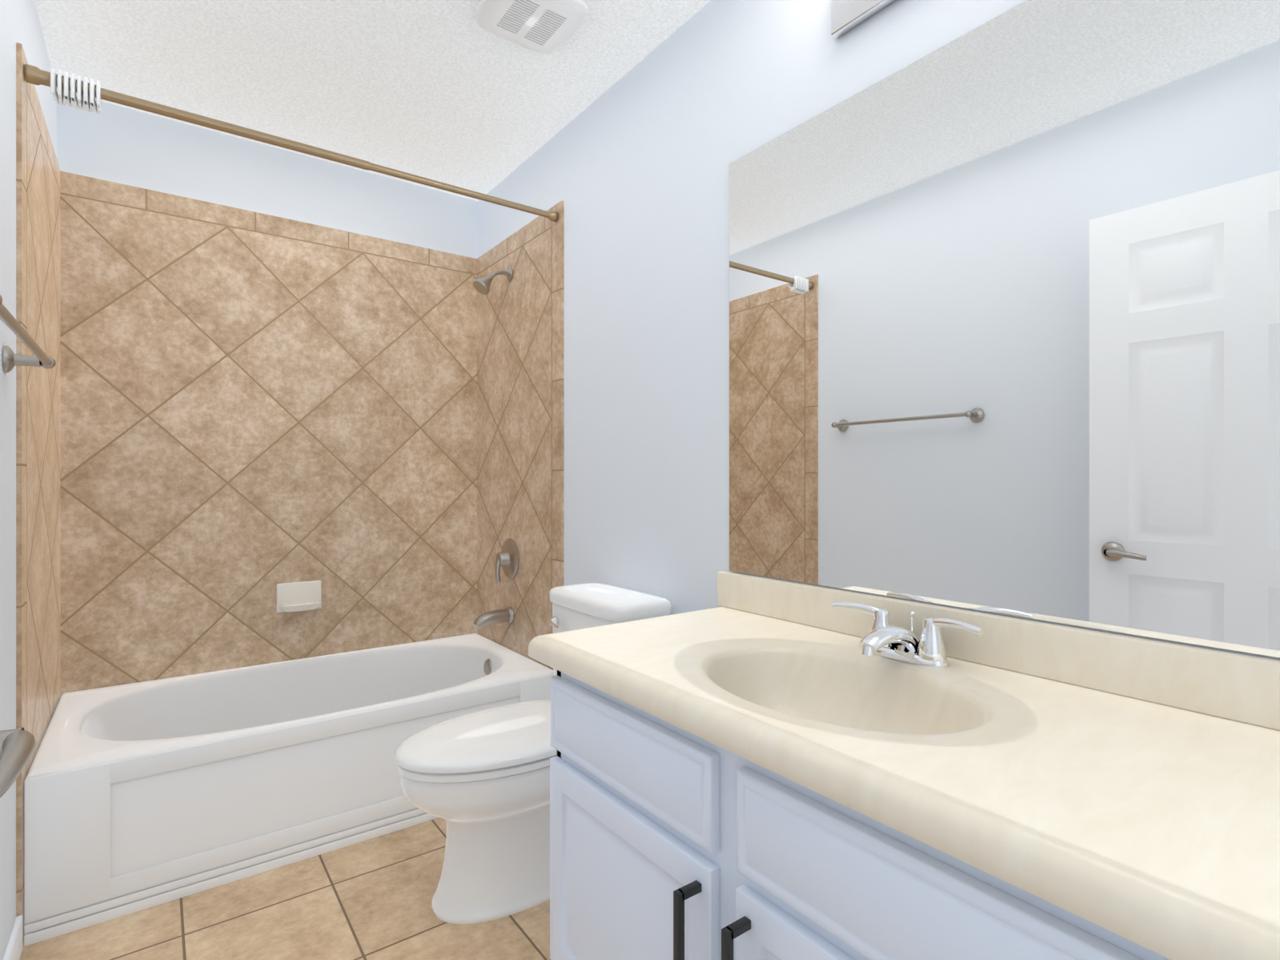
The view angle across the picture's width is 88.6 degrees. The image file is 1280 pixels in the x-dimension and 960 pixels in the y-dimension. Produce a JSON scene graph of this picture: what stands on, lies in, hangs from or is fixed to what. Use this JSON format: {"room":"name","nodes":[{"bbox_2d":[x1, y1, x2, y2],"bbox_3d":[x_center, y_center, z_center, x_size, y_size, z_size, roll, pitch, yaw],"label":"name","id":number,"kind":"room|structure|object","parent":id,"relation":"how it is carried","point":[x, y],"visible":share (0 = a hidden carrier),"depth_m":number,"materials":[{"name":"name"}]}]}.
{"room":"bathroom","nodes":[
{"label":"bathroom","id":0,"kind":"room"},
{"bbox_2d":[0,726,36,798],"bbox_3d":[-0.434,0.108,0.303,0.160,2.040,0.825,0,0,-36],"label":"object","id":1,"kind":"structure","parent":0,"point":[17,747],"depth_m":0.57,"materials":[{"name":"silver"}]},
{"bbox_2d":[0,0,56,959],"bbox_3d":[-0.911,-0.100,0.694,0.100,2.480,4.000,0,0,-36],"label":"wall","id":2,"kind":"structure","parent":0,"point":[20,22],"depth_m":1.51,"materials":[{"name":"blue paint"}]},
{"bbox_2d":[2,914,22,959],"bbox_3d":[-1.141,1.097,1.098,0.012,0.085,1.223,0,0,-36],"label":"baseboard","id":3,"kind":"structure","parent":2,"relation":"attached to","point":[14,949],"depth_m":1.53,"materials":[{"name":"white wood"}]},
{"bbox_2d":[0,294,56,372],"bbox_3d":[-1.187,-0.270,1.224,0.086,0.060,0.720,0,0,-36],"label":"towel rail","id":4,"kind":"object","parent":2,"relation":"attached to","point":[11,359],"visible":0.98,"depth_m":1.42,"materials":[{"name":"silver metal"}]},
{"bbox_2d":[16,42,60,945],"bbox_3d":[-1.749,0.040,1.918,0.010,2.200,0.815,0,0,-36],"label":"tile","id":5,"kind":"structure","parent":2,"relation":"attached to","point":[38,446],"depth_m":1.79,"materials":[{"name":"beige tile"}]},
{"bbox_2d":[24,64,557,221],"bbox_3d":[-0.922,-0.996,2.070,1.496,0.071,0.055,0,0,-36],"label":"shower curtain rod","id":6,"kind":"object","parent":5,"relation":"attached to","point":[85,90],"visible":1,"depth_m":1.83,"materials":[{"name":"brown metal"}]},
{"bbox_2d":[56,89,477,258],"bbox_3d":[-1.420,-0.100,2.743,1.520,2.480,0.100,0,0,-36],"label":"wall","id":7,"kind":"structure","parent":0,"point":[114,143],"depth_m":2.60,"materials":[{"name":"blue paint"}]},
{"bbox_2d":[60,171,477,696],"bbox_3d":[-1.388,0.040,2.699,1.520,2.200,0.010,0,0,-36],"label":"tile","id":8,"kind":"structure","parent":7,"relation":"attached to","point":[256,408],"depth_m":2.58,"materials":[{"name":"beige tile"}]},
{"bbox_2d":[276,580,321,612],"bbox_3d":[-1.367,0.475,2.646,0.164,0.116,0.098,0,0,-36],"label":"soap dish","id":9,"kind":"object","parent":8,"relation":"attached to","point":[298,596],"visible":1,"depth_m":2.66,"materials":[{"name":"white ceramic"}]},
{"bbox_2d":[19,817,550,959],"bbox_3d":[-0.260,1.190,1.176,1.720,0.100,4.000,0,0,-36],"label":"floor","id":10,"kind":"structure","parent":0,"point":[371,899],"depth_m":1.69,"materials":[{"name":"tile"}]},
{"bbox_2d":[24,633,553,946],"bbox_3d":[-1.143,0.935,2.369,1.494,0.410,0.806,0,0,-36],"label":"bathtub","id":11,"kind":"object","parent":10,"relation":"on","point":[139,796],"visible":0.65,"depth_m":1.95,"materials":[{"name":"white ceramic"}]},
{"bbox_2d":[395,582,670,923],"bbox_3d":[-0.316,0.746,1.887,0.748,0.789,0.436,0,0,-36],"label":"toilet","id":12,"kind":"object","parent":10,"relation":"on","point":[479,782],"visible":0.5,"depth_m":1.72,"materials":[{"name":"white ceramic"}]},
{"bbox_2d":[528,570,1279,959],"bbox_3d":[0.375,0.694,1.070,0.618,0.892,1.335,0,0,-36],"label":"bathroom vanity","id":13,"kind":"object","parent":10,"relation":"on","point":[756,768],"visible":1,"depth_m":0.92,"materials":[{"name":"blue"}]},
{"bbox_2d":[34,0,711,200],"bbox_3d":[-0.260,-1.390,1.176,1.720,0.100,4.000,0,0,-36],"label":"ceiling","id":14,"kind":"structure","parent":0,"point":[453,92],"depth_m":2.13,"materials":[{"name":"paint"}]},
{"bbox_2d":[475,0,588,53],"bbox_3d":[-0.312,-1.327,1.884,0.270,0.024,0.270,0,0,-36],"label":"ceiling vent","id":15,"kind":"object","parent":14,"relation":"in","point":[544,26],"visible":1,"depth_m":1.88,"materials":[{"name":"white plastic"}]},
{"bbox_2d":[477,0,1279,660],"bbox_3d":[0.391,-0.100,1.657,0.100,2.480,4.000,0,0,-36],"label":"wall","id":16,"kind":"structure","parent":0,"point":[630,168],"depth_m":1.98,"materials":[{"name":"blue paint"}]},
{"bbox_2d":[477,200,564,670],"bbox_3d":[-0.535,0.040,2.817,0.010,2.200,0.815,0,0,-36],"label":"tile","id":17,"kind":"structure","parent":16,"relation":"attached to","point":[520,408],"depth_m":2.75,"materials":[{"name":"beige tile"}]},
{"bbox_2d":[473,268,513,294],"bbox_3d":[-0.627,-0.851,2.791,0.165,0.134,0.076,0,0,-36],"label":"shower head","id":18,"kind":"object","parent":17,"relation":"attached to","point":[482,286],"visible":1,"depth_m":2.77},
{"bbox_2d":[473,606,513,629],"bbox_3d":[-0.629,0.588,2.794,0.166,0.079,0.072,0,0,-36],"label":"tub spout","id":19,"kind":"object","parent":17,"relation":"attached to","point":[493,616],"visible":1,"depth_m":2.78,"materials":[{"name":"silver metal"}]},
{"bbox_2d":[495,538,519,581],"bbox_3d":[-0.592,0.345,2.821,0.073,0.183,0.172,0,0,-36],"label":"shower valve","id":20,"kind":"object","parent":17,"relation":"attached to","point":[507,559],"visible":1,"depth_m":2.80,"materials":[{"name":"silver metal"}]},
{"bbox_2d":[830,0,895,38],"bbox_3d":[0.545,-1.127,1.209,0.182,0.249,0.575,0,0,-36],"label":"sconce","id":21,"kind":"object","parent":16,"relation":"attached to","point":[847,15],"visible":0.93,"depth_m":1.44,"materials":[{"name":"silver metal"}]},
{"bbox_2d":[729,0,1279,657],"bbox_3d":[0.630,-0.303,1.241,0.006,1.094,1.305,0,0,-36],"label":"mirror","id":22,"kind":"object","parent":16,"relation":"attached to","point":[1003,312],"visible":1,"depth_m":1.15,"materials":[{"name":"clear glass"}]}
]}

